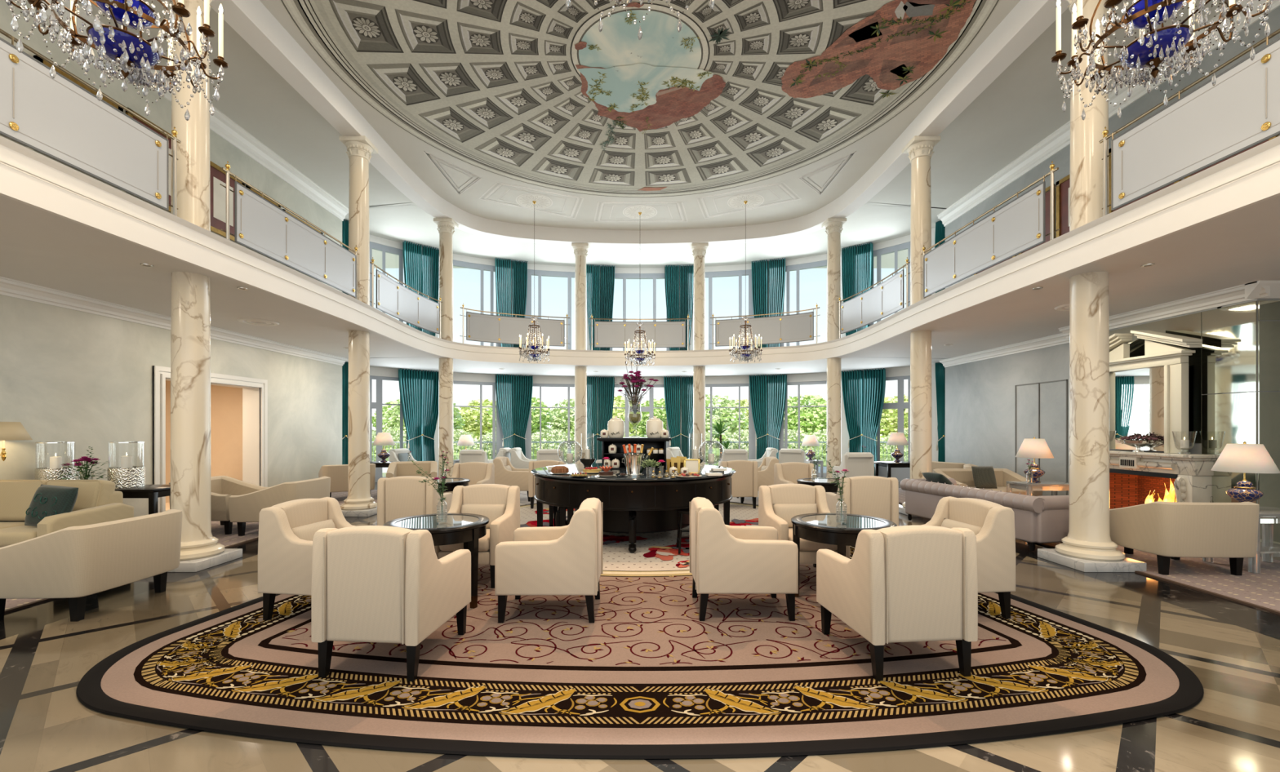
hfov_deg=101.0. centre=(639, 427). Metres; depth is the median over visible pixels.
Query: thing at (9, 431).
wall lamp
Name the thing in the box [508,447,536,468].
chair
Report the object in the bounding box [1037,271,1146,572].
marble column
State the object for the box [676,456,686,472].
gift bag
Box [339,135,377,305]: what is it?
column
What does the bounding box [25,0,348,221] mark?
trim
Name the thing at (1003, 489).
seat cushion
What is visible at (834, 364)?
marble column
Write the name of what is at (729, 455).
chair
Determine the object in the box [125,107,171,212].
framed picture
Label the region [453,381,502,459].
window
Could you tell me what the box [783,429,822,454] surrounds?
bush
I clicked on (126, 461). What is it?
candle
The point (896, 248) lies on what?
window
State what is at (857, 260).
curtain
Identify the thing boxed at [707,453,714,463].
candle
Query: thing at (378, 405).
window
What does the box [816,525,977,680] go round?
armchair
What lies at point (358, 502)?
marble column
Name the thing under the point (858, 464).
chair
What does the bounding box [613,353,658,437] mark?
flower vase
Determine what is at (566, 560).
armchair
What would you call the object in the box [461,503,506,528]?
cushion
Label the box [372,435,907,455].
ground
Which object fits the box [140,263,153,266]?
recessed light
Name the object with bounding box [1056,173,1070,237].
framed picture
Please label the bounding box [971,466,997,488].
cushion
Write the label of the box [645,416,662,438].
jar
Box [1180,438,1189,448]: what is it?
candle
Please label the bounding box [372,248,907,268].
roof slab
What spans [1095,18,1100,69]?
candle
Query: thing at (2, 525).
seat cushion
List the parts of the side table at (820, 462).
leg, leg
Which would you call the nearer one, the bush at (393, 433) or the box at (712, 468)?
the box at (712, 468)
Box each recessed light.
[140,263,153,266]
[237,318,279,326]
[1054,303,1069,311]
[1141,263,1155,266]
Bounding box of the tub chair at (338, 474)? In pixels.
[318,463,375,497]
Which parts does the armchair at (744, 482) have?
backrest, leg, leg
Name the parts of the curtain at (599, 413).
panel, panel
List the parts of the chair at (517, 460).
backrest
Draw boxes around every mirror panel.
[1109,311,1201,443]
[1201,301,1257,394]
[1201,391,1257,503]
[1257,300,1279,319]
[1257,320,1279,391]
[1257,391,1279,544]
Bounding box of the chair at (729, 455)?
[718,448,747,466]
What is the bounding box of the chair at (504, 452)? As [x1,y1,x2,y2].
[488,447,511,462]
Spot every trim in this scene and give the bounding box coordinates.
[0,158,1279,357]
[0,276,348,365]
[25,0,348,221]
[210,0,1069,248]
[937,0,1279,226]
[938,333,1069,367]
[1057,281,1270,338]
[1244,280,1279,298]
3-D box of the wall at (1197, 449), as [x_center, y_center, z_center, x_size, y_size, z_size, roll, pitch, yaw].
[7.385,-0.085,7.420,0.430,3.170,2.600,0,0,0]
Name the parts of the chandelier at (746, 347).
crystal crown, stem, chain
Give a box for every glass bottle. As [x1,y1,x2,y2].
[436,495,447,523]
[835,495,846,524]
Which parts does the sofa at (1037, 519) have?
backrest, arm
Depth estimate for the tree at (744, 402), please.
55.44 m
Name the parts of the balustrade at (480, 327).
post, handrail, glass panel, post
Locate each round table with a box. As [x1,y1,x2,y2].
[383,513,488,608]
[436,477,470,492]
[791,513,897,597]
[796,477,838,492]
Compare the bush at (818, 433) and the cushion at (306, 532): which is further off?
the bush at (818, 433)
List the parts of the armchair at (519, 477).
backrest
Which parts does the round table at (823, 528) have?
leg, leg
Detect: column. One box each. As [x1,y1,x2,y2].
[167,271,242,572]
[170,0,213,231]
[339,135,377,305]
[340,330,377,516]
[433,217,458,341]
[438,357,453,478]
[571,243,589,350]
[574,366,586,464]
[690,243,708,350]
[693,366,705,465]
[821,217,846,341]
[826,357,841,478]
[898,330,932,516]
[902,135,940,305]
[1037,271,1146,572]
[1066,0,1109,231]
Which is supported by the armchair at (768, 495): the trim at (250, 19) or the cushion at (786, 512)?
the cushion at (786, 512)
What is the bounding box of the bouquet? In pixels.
[60,446,111,479]
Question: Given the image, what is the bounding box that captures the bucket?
[622,453,644,475]
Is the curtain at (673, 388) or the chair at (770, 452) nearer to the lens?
the chair at (770, 452)
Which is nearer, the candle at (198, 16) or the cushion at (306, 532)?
the candle at (198, 16)
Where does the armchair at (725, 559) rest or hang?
on the rug at (648, 678)
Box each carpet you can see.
[4,489,377,613]
[520,491,536,506]
[729,496,758,505]
[898,488,1279,614]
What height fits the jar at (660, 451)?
0.068 m
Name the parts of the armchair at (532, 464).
leg, backrest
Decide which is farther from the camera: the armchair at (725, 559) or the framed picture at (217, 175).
the framed picture at (217, 175)
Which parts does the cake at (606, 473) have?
dark dish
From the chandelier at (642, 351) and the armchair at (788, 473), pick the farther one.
the chandelier at (642, 351)
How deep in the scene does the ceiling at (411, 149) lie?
11.78 m
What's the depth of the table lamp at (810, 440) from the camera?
14.47 m
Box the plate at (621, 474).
[617,473,627,476]
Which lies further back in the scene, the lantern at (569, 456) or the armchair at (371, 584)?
the lantern at (569, 456)
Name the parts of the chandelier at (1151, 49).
bead chain, bead chain, arm, arm, bead chain, arm, bead chain, bead chain, bead chain, bead chain, bead chain, arm, bead chain, bead chain, bead chain, bead chain, arm, bead chain, bead chain, bead chain, bead chain, bead chain, bead chain, bead chain, bead chain, bead chain, bead chain, lamp shade, stem, lamp shade, bead chain, arm, bead chain, bead chain, bead chain, bead chain, bead chain, bead chain, bead chain, bead chain, bead chain, bead chain, bead chain, bead chain, bead chain, bead chain, arm, bead chain, bead chain, bead chain, arm, bead chain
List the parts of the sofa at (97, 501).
backrest, arm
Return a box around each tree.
[372,399,399,431]
[382,399,465,441]
[459,398,496,445]
[485,396,552,448]
[546,398,574,444]
[612,395,643,437]
[635,398,666,437]
[705,394,748,448]
[715,399,748,445]
[783,394,826,447]
[880,395,907,448]
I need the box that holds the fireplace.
[1109,449,1218,509]
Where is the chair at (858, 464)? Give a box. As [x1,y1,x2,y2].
[832,452,874,479]
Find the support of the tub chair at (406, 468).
on the floor
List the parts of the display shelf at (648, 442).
panel, shelf, cornice, panel, shelf, panel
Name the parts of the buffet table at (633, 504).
leg, leg, leg, leg, leg, leg, leg, leg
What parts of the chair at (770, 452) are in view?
backrest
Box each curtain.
[342,218,348,294]
[342,362,348,464]
[398,368,438,461]
[402,240,439,336]
[494,257,528,347]
[495,373,533,457]
[586,264,614,351]
[586,376,614,463]
[663,376,693,458]
[664,264,693,351]
[749,373,786,460]
[751,257,785,347]
[841,241,873,336]
[841,368,885,475]
[934,220,945,293]
[935,362,945,462]
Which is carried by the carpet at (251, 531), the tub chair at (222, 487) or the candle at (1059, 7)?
the tub chair at (222, 487)
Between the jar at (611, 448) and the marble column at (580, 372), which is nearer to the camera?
the jar at (611, 448)
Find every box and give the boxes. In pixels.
[547,466,554,471]
[705,472,722,475]
[709,469,724,472]
[711,467,727,471]
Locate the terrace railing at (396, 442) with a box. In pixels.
[372,441,891,465]
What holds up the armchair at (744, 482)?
on the round rug at (656, 554)
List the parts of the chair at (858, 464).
backrest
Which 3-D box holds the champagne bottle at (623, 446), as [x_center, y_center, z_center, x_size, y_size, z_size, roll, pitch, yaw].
[-0.152,0.381,6.540,0.137,0.345,0.080,0,0,0]
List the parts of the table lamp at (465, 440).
lamp shade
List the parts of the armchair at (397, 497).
backrest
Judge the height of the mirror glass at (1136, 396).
1.150 m
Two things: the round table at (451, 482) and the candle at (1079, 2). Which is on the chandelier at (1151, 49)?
the candle at (1079, 2)
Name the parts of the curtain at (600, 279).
panel, panel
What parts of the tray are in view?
plate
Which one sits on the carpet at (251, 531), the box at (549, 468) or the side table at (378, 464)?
the side table at (378, 464)
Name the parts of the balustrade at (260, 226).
post, handrail, glass panel, post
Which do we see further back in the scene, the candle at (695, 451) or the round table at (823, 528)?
the candle at (695, 451)
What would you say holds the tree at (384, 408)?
on the ground
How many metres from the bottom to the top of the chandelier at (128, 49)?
3.639 m
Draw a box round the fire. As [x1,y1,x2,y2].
[1144,478,1176,503]
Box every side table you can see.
[369,461,404,467]
[453,459,458,466]
[805,459,822,478]
[875,461,910,478]
[1006,480,1069,496]
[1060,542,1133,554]
[1202,506,1279,573]
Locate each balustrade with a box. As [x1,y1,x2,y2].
[0,28,181,216]
[219,161,359,299]
[369,257,442,338]
[459,302,569,349]
[588,315,691,350]
[710,302,820,349]
[837,257,910,338]
[920,161,1060,299]
[1098,28,1279,216]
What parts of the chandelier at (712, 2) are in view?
bead chain, bead chain, bead chain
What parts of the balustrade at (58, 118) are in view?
handrail, post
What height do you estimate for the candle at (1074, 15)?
0.292 m
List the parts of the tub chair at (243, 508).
leg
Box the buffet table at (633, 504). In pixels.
[530,462,735,552]
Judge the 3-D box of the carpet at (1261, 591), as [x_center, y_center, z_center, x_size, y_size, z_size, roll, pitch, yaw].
[6.145,1.492,5.000,2.030,0.016,16.000,0,0,0]
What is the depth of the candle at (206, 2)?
2.63 m
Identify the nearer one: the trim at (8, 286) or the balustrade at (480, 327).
the trim at (8, 286)
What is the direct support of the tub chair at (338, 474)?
on the carpet at (251, 531)
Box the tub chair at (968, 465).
[963,463,976,468]
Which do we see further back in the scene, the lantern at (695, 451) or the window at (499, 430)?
the window at (499, 430)
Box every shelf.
[596,437,671,469]
[1109,449,1218,461]
[1260,542,1279,553]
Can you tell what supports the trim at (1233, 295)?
attached to the wall at (1197, 449)
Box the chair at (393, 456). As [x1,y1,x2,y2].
[388,448,416,461]
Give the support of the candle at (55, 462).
on the hurricane lantern at (55, 469)
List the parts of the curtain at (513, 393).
panel, rail, panel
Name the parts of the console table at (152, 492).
leg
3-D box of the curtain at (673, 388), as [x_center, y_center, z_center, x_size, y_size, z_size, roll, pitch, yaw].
[1.330,-0.092,17.099,1.131,3.155,0.231,0,0,5]
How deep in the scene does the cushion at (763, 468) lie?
10.90 m
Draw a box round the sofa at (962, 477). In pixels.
[933,468,1042,496]
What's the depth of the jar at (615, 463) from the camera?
7.38 m
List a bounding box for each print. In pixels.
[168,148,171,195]
[213,176,233,226]
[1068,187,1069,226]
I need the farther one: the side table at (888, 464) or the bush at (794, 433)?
the bush at (794, 433)
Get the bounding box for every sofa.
[0,480,133,547]
[0,509,182,622]
[899,478,1069,551]
[933,468,1042,496]
[1109,501,1259,575]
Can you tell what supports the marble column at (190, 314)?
on the floor
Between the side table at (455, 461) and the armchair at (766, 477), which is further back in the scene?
the side table at (455, 461)
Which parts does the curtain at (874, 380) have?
panel, rail, panel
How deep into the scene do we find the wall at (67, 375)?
7.28 m
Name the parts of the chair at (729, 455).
backrest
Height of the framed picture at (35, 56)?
1.120 m
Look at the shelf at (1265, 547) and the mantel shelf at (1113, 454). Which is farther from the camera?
the mantel shelf at (1113, 454)
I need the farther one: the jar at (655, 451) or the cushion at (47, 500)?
the jar at (655, 451)
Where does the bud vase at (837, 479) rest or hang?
on the round table at (823, 528)
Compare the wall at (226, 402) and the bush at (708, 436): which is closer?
the wall at (226, 402)
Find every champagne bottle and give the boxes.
[622,444,627,470]
[627,444,632,454]
[632,444,636,454]
[639,444,644,454]
[640,447,653,473]
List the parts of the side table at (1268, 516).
leg, leg, leg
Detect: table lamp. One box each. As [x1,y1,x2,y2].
[372,431,395,462]
[456,434,475,449]
[801,434,819,460]
[885,431,908,462]
[1015,437,1053,483]
[1211,441,1279,502]
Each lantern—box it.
[34,441,75,479]
[106,441,145,488]
[557,440,582,471]
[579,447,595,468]
[688,433,703,463]
[698,440,724,471]
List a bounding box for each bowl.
[1115,432,1160,452]
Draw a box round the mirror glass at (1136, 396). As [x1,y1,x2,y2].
[1109,366,1164,451]
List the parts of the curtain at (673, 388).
panel, panel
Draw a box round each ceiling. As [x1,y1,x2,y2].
[77,0,1237,267]
[259,0,1020,230]
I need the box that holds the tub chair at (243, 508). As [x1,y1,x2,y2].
[228,476,330,536]
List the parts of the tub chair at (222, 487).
leg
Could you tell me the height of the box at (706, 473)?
0.030 m
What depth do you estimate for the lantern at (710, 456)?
6.96 m
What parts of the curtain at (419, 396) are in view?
panel, rail, panel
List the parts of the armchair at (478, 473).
backrest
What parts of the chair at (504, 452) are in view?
backrest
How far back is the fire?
7.25 m
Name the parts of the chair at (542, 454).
backrest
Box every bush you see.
[372,428,406,453]
[453,428,476,453]
[467,429,496,455]
[531,428,574,455]
[705,431,715,454]
[721,429,748,455]
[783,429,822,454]
[812,429,826,452]
[880,429,907,454]
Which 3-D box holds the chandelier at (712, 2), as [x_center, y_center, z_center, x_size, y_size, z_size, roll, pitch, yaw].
[0.000,-3.550,2.040,0.765,3.569,0.765,0,0,-30]
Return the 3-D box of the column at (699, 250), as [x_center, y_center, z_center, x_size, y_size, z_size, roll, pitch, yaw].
[1.620,-3.525,14.420,0.450,2.910,0.450,0,0,0]
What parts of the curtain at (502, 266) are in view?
panel, rail, panel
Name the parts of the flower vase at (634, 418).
footed glass, stem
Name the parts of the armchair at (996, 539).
backrest, leg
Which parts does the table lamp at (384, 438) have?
lamp shade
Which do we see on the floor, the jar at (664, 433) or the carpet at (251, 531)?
the carpet at (251, 531)
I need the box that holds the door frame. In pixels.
[152,365,267,512]
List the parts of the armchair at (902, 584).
leg, leg, backrest, leg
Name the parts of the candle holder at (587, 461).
lamp shade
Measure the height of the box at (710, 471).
0.030 m
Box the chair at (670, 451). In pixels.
[666,447,684,459]
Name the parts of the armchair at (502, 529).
seat rail, backrest, leg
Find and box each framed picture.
[33,54,123,189]
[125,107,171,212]
[209,160,244,244]
[245,184,280,258]
[282,208,323,234]
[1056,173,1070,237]
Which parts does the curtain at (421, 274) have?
panel, rail, panel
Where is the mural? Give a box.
[279,0,1000,222]
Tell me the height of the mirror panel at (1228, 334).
1.049 m
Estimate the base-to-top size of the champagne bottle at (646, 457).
0.324 m
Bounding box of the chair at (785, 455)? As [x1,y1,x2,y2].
[778,448,809,463]
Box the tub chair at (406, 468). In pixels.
[386,461,437,478]
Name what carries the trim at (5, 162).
attached to the wall at (375, 371)
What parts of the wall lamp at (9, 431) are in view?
brass arm, lamp shade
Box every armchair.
[257,497,355,620]
[311,525,471,681]
[377,475,452,525]
[434,484,519,588]
[443,462,494,493]
[493,457,530,502]
[494,497,602,622]
[528,460,566,508]
[689,497,798,621]
[720,460,758,508]
[736,457,778,499]
[758,484,849,567]
[773,462,817,484]
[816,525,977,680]
[825,475,898,526]
[920,496,1015,618]
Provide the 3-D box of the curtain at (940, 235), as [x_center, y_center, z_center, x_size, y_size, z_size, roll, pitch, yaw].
[7.748,-3.682,13.349,0.221,3.185,0.510,0,0,-28]
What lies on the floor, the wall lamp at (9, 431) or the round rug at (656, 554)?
the round rug at (656, 554)
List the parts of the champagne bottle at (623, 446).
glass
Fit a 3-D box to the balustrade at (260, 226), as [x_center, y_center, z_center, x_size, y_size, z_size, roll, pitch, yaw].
[-4.743,-2.572,7.470,0.093,1.015,2.952,0,0,0]
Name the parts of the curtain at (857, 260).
panel, panel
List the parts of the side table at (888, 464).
leg, leg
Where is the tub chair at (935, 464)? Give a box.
[932,461,965,472]
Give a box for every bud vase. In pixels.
[408,450,452,523]
[440,452,448,480]
[811,445,829,480]
[826,459,848,524]
[1026,459,1034,483]
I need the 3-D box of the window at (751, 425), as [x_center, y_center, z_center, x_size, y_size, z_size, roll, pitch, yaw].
[2.816,0.035,17.180,1.841,2.930,0.119,0,0,12]
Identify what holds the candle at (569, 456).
on the lantern at (569, 456)
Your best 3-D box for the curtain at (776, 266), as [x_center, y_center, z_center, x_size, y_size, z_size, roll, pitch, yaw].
[4.030,-3.682,16.557,1.047,3.185,0.228,0,0,20]
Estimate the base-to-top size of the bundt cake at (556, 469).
0.093 m
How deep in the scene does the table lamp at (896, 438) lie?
12.63 m
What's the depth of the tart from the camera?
6.66 m
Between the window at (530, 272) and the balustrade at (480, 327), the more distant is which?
the window at (530, 272)
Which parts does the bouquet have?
stem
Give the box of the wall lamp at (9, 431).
[0,422,32,461]
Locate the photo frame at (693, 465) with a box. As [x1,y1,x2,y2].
[684,458,700,474]
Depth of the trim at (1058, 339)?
10.70 m
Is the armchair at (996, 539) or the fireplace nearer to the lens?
the armchair at (996, 539)
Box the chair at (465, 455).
[458,449,493,463]
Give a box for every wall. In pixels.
[0,0,342,517]
[165,380,242,510]
[369,227,937,477]
[945,5,1279,496]
[1109,298,1279,557]
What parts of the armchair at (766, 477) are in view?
backrest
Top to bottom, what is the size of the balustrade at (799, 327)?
1.015 m
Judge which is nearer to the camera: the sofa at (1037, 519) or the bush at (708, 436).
the sofa at (1037, 519)
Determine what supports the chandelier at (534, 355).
hanging from the ceiling at (411, 149)
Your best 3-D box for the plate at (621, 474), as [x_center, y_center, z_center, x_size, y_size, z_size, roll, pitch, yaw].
[-0.205,0.559,6.300,0.120,0.036,0.120,0,0,0]
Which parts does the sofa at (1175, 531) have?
leg, leg, leg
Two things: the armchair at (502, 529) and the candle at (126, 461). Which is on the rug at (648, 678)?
the armchair at (502, 529)
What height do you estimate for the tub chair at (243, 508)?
0.746 m
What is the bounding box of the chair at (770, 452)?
[747,447,777,467]
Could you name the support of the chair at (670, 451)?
on the floor
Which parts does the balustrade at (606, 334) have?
post, handrail, glass panel, post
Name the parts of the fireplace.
roll moulding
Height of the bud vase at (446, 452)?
0.433 m
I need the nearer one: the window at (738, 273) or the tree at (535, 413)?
the window at (738, 273)
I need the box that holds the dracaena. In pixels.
[710,419,733,461]
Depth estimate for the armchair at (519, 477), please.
10.58 m
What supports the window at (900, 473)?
in the wall at (375, 371)
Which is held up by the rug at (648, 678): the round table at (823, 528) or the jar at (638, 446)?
the round table at (823, 528)
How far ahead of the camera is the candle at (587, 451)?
7.32 m
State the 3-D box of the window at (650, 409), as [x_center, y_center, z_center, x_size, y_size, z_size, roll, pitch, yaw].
[-0.017,0.035,17.446,2.237,2.930,0.127,0,0,0]
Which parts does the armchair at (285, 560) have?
leg, backrest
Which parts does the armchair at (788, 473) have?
backrest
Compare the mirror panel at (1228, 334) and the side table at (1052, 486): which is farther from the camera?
the side table at (1052, 486)
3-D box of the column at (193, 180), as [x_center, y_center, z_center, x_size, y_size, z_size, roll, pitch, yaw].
[-4.930,-3.525,5.790,0.450,2.910,0.450,0,0,0]
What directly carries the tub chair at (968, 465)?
on the carpet at (1261, 591)
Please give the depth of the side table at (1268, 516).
5.47 m
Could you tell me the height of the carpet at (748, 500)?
0.011 m
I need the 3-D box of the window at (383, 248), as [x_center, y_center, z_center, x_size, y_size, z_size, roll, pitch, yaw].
[-7.059,-3.585,14.869,0.110,3.030,1.345,0,0,42]
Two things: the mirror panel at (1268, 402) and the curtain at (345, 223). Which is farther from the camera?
the curtain at (345, 223)
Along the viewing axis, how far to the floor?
2.68 m
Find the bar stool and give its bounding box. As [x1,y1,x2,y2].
[675,509,689,554]
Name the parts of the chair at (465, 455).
backrest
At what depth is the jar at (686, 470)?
6.41 m
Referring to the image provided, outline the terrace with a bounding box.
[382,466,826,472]
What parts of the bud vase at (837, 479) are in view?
stem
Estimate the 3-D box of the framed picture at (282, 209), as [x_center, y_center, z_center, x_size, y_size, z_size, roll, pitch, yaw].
[-7.173,-3.850,11.250,0.035,1.100,1.300,0,0,0]
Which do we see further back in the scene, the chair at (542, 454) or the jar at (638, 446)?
the chair at (542, 454)
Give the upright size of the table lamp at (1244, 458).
0.730 m
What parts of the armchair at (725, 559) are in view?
leg, backrest, leg, leg, leg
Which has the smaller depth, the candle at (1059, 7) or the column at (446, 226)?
the candle at (1059, 7)
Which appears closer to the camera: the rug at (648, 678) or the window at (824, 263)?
the rug at (648, 678)
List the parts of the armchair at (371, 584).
leg, backrest, leg, leg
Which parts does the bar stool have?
leg, leg, seat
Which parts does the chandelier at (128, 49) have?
bead chain, bead chain, arm, bead chain, bead chain, arm, bead chain, bead chain, bead chain, bead chain, bead chain, bead chain, bead chain, bead chain, bead chain, bead chain, bead chain, bead chain, bead chain, bead chain, bead chain, lamp shade, stem, lamp shade, arm, bead chain, bead chain, bead chain, bead chain, bead chain, bead chain, bead chain, bead chain, bead chain, bead chain, bead chain, bead chain, bead chain, arm, bead chain, bead chain, bead chain, bead chain, bead chain, arm, arm, bead chain, bead chain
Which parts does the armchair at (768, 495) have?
backrest, seat rail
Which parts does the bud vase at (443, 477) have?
stem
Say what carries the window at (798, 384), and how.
in the wall at (375, 371)
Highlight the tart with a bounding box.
[581,466,601,473]
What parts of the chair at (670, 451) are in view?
backrest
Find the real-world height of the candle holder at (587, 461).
0.500 m
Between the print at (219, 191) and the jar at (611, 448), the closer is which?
the jar at (611, 448)
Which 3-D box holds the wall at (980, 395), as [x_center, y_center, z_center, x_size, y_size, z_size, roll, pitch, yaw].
[7.730,-1.950,5.050,0.300,6.900,16.100,0,0,0]
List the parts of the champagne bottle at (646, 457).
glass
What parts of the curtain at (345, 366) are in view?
panel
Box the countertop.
[530,462,735,481]
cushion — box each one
[0,480,49,521]
[0,522,24,528]
[0,525,36,547]
[24,484,78,526]
[46,480,115,511]
[291,519,335,541]
[398,453,409,461]
[439,528,489,551]
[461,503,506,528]
[504,465,511,471]
[760,465,767,471]
[773,503,817,528]
[788,528,837,551]
[921,472,953,484]
[941,518,982,535]
[968,486,1034,496]
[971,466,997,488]
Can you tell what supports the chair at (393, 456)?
on the floor
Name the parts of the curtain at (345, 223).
panel, panel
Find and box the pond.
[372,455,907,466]
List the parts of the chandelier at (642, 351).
crystal crown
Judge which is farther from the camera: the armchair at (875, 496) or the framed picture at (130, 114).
the framed picture at (130, 114)
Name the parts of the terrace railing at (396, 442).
handrail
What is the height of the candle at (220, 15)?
0.292 m
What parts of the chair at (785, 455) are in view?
backrest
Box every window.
[369,241,407,324]
[369,375,407,482]
[453,260,500,346]
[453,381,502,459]
[524,269,574,350]
[524,383,574,464]
[608,384,670,448]
[609,273,670,351]
[705,269,755,350]
[705,383,755,465]
[778,381,826,477]
[779,260,826,346]
[869,241,910,326]
[876,375,910,481]
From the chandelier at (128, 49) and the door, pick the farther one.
the door
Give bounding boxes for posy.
[640,459,660,475]
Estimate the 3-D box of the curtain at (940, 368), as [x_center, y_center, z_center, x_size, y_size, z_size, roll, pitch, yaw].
[7.746,-0.092,13.348,0.215,3.155,0.506,0,0,-33]
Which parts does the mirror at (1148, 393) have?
raking cornice, raking cornice, raking cornice, raking cornice, moulding, raking cornice, raking cornice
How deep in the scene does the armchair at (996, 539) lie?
4.05 m
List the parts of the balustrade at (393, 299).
post, handrail, glass panel, post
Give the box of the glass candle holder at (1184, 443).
[1171,431,1197,453]
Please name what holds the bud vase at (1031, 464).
on the side table at (1052, 486)
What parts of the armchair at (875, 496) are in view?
backrest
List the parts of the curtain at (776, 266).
panel, rail, panel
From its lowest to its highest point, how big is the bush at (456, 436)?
2.123 m
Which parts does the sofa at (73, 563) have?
leg, leg, leg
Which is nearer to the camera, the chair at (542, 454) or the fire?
the fire
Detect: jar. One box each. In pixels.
[600,429,608,438]
[604,459,610,467]
[607,416,624,438]
[608,444,616,453]
[611,458,619,468]
[625,444,633,453]
[636,444,640,453]
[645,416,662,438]
[653,448,657,453]
[658,448,663,453]
[661,429,668,438]
[669,466,677,475]
[680,466,688,474]
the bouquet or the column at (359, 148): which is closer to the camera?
the bouquet
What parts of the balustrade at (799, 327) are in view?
post, glass panel, handrail, post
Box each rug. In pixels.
[75,546,1204,759]
[520,502,758,577]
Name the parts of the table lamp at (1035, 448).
urn lid, lamp shade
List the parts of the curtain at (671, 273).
panel, panel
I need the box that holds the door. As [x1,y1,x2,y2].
[1014,379,1067,495]
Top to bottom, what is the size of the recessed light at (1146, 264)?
0.012 m
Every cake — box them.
[549,466,569,474]
[595,466,616,476]
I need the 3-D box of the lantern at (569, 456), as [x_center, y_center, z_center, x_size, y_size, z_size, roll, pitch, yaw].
[-0.938,0.375,7.050,0.330,0.403,0.330,0,0,0]
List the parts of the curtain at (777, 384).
panel, rail, panel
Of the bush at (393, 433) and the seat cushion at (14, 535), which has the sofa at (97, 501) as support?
the seat cushion at (14, 535)
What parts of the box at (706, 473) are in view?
lid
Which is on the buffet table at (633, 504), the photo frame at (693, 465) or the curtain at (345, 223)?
the photo frame at (693, 465)
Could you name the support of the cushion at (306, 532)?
on the armchair at (285, 560)
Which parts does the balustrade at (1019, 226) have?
post, glass panel, handrail, post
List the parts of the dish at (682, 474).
plate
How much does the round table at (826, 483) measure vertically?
0.690 m
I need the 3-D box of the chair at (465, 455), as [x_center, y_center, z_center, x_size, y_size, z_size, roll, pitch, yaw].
[-4.181,1.015,13.482,0.660,0.945,0.795,0,0,2]
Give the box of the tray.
[569,472,588,477]
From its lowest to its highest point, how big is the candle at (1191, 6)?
0.292 m
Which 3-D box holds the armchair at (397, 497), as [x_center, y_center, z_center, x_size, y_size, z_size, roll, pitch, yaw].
[-2.860,1.038,6.757,0.670,0.888,0.777,0,0,-2]
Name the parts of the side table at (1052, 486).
leg, leg, leg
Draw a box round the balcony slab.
[0,135,1279,377]
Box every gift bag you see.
[666,458,671,471]
[671,457,680,472]
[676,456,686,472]
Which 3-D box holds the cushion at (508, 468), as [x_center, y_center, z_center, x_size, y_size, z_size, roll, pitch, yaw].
[-2.745,0.912,10.920,0.142,0.243,0.460,0,0,0]
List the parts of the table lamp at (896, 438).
lamp shade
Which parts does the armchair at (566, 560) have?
leg, leg, backrest, leg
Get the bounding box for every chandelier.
[4,0,228,120]
[519,200,550,363]
[565,0,715,39]
[623,212,655,366]
[728,200,762,363]
[1050,0,1273,119]
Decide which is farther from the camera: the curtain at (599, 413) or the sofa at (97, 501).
the curtain at (599, 413)
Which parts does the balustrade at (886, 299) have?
post, glass panel, handrail, post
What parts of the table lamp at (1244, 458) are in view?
urn lid, lamp shade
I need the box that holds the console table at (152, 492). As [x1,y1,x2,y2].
[114,484,170,515]
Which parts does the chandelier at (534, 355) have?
lamp shade, stem, crystal crown, chain, lamp shade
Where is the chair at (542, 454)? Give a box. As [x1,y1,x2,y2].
[536,448,566,462]
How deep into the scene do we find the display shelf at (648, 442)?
7.70 m
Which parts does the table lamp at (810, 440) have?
lamp shade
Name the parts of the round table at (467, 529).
leg, leg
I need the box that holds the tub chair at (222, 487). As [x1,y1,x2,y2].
[168,475,268,534]
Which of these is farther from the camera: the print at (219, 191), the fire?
the print at (219, 191)
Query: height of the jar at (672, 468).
0.105 m
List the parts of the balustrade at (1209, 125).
post, handrail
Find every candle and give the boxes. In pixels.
[49,453,62,469]
[70,0,75,30]
[120,453,132,468]
[168,23,173,66]
[196,6,201,57]
[204,0,209,25]
[218,3,223,57]
[566,453,573,463]
[585,447,590,458]
[693,448,697,458]
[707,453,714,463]
[1056,0,1061,51]
[1071,3,1076,56]
[1077,0,1082,17]
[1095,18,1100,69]
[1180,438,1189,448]
[1188,0,1194,41]
[1228,0,1235,6]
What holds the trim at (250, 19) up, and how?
attached to the wall at (375, 371)
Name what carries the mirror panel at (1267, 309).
attached to the wall at (1197, 449)
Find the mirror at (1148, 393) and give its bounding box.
[1109,330,1202,453]
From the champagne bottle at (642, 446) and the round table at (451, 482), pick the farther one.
the round table at (451, 482)
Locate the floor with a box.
[0,472,1279,771]
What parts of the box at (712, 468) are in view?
lid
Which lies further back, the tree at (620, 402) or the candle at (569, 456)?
the tree at (620, 402)
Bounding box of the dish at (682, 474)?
[675,472,702,477]
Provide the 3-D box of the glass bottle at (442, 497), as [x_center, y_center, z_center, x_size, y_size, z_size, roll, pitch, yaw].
[-1.645,0.674,4.380,0.087,0.228,0.087,0,0,0]

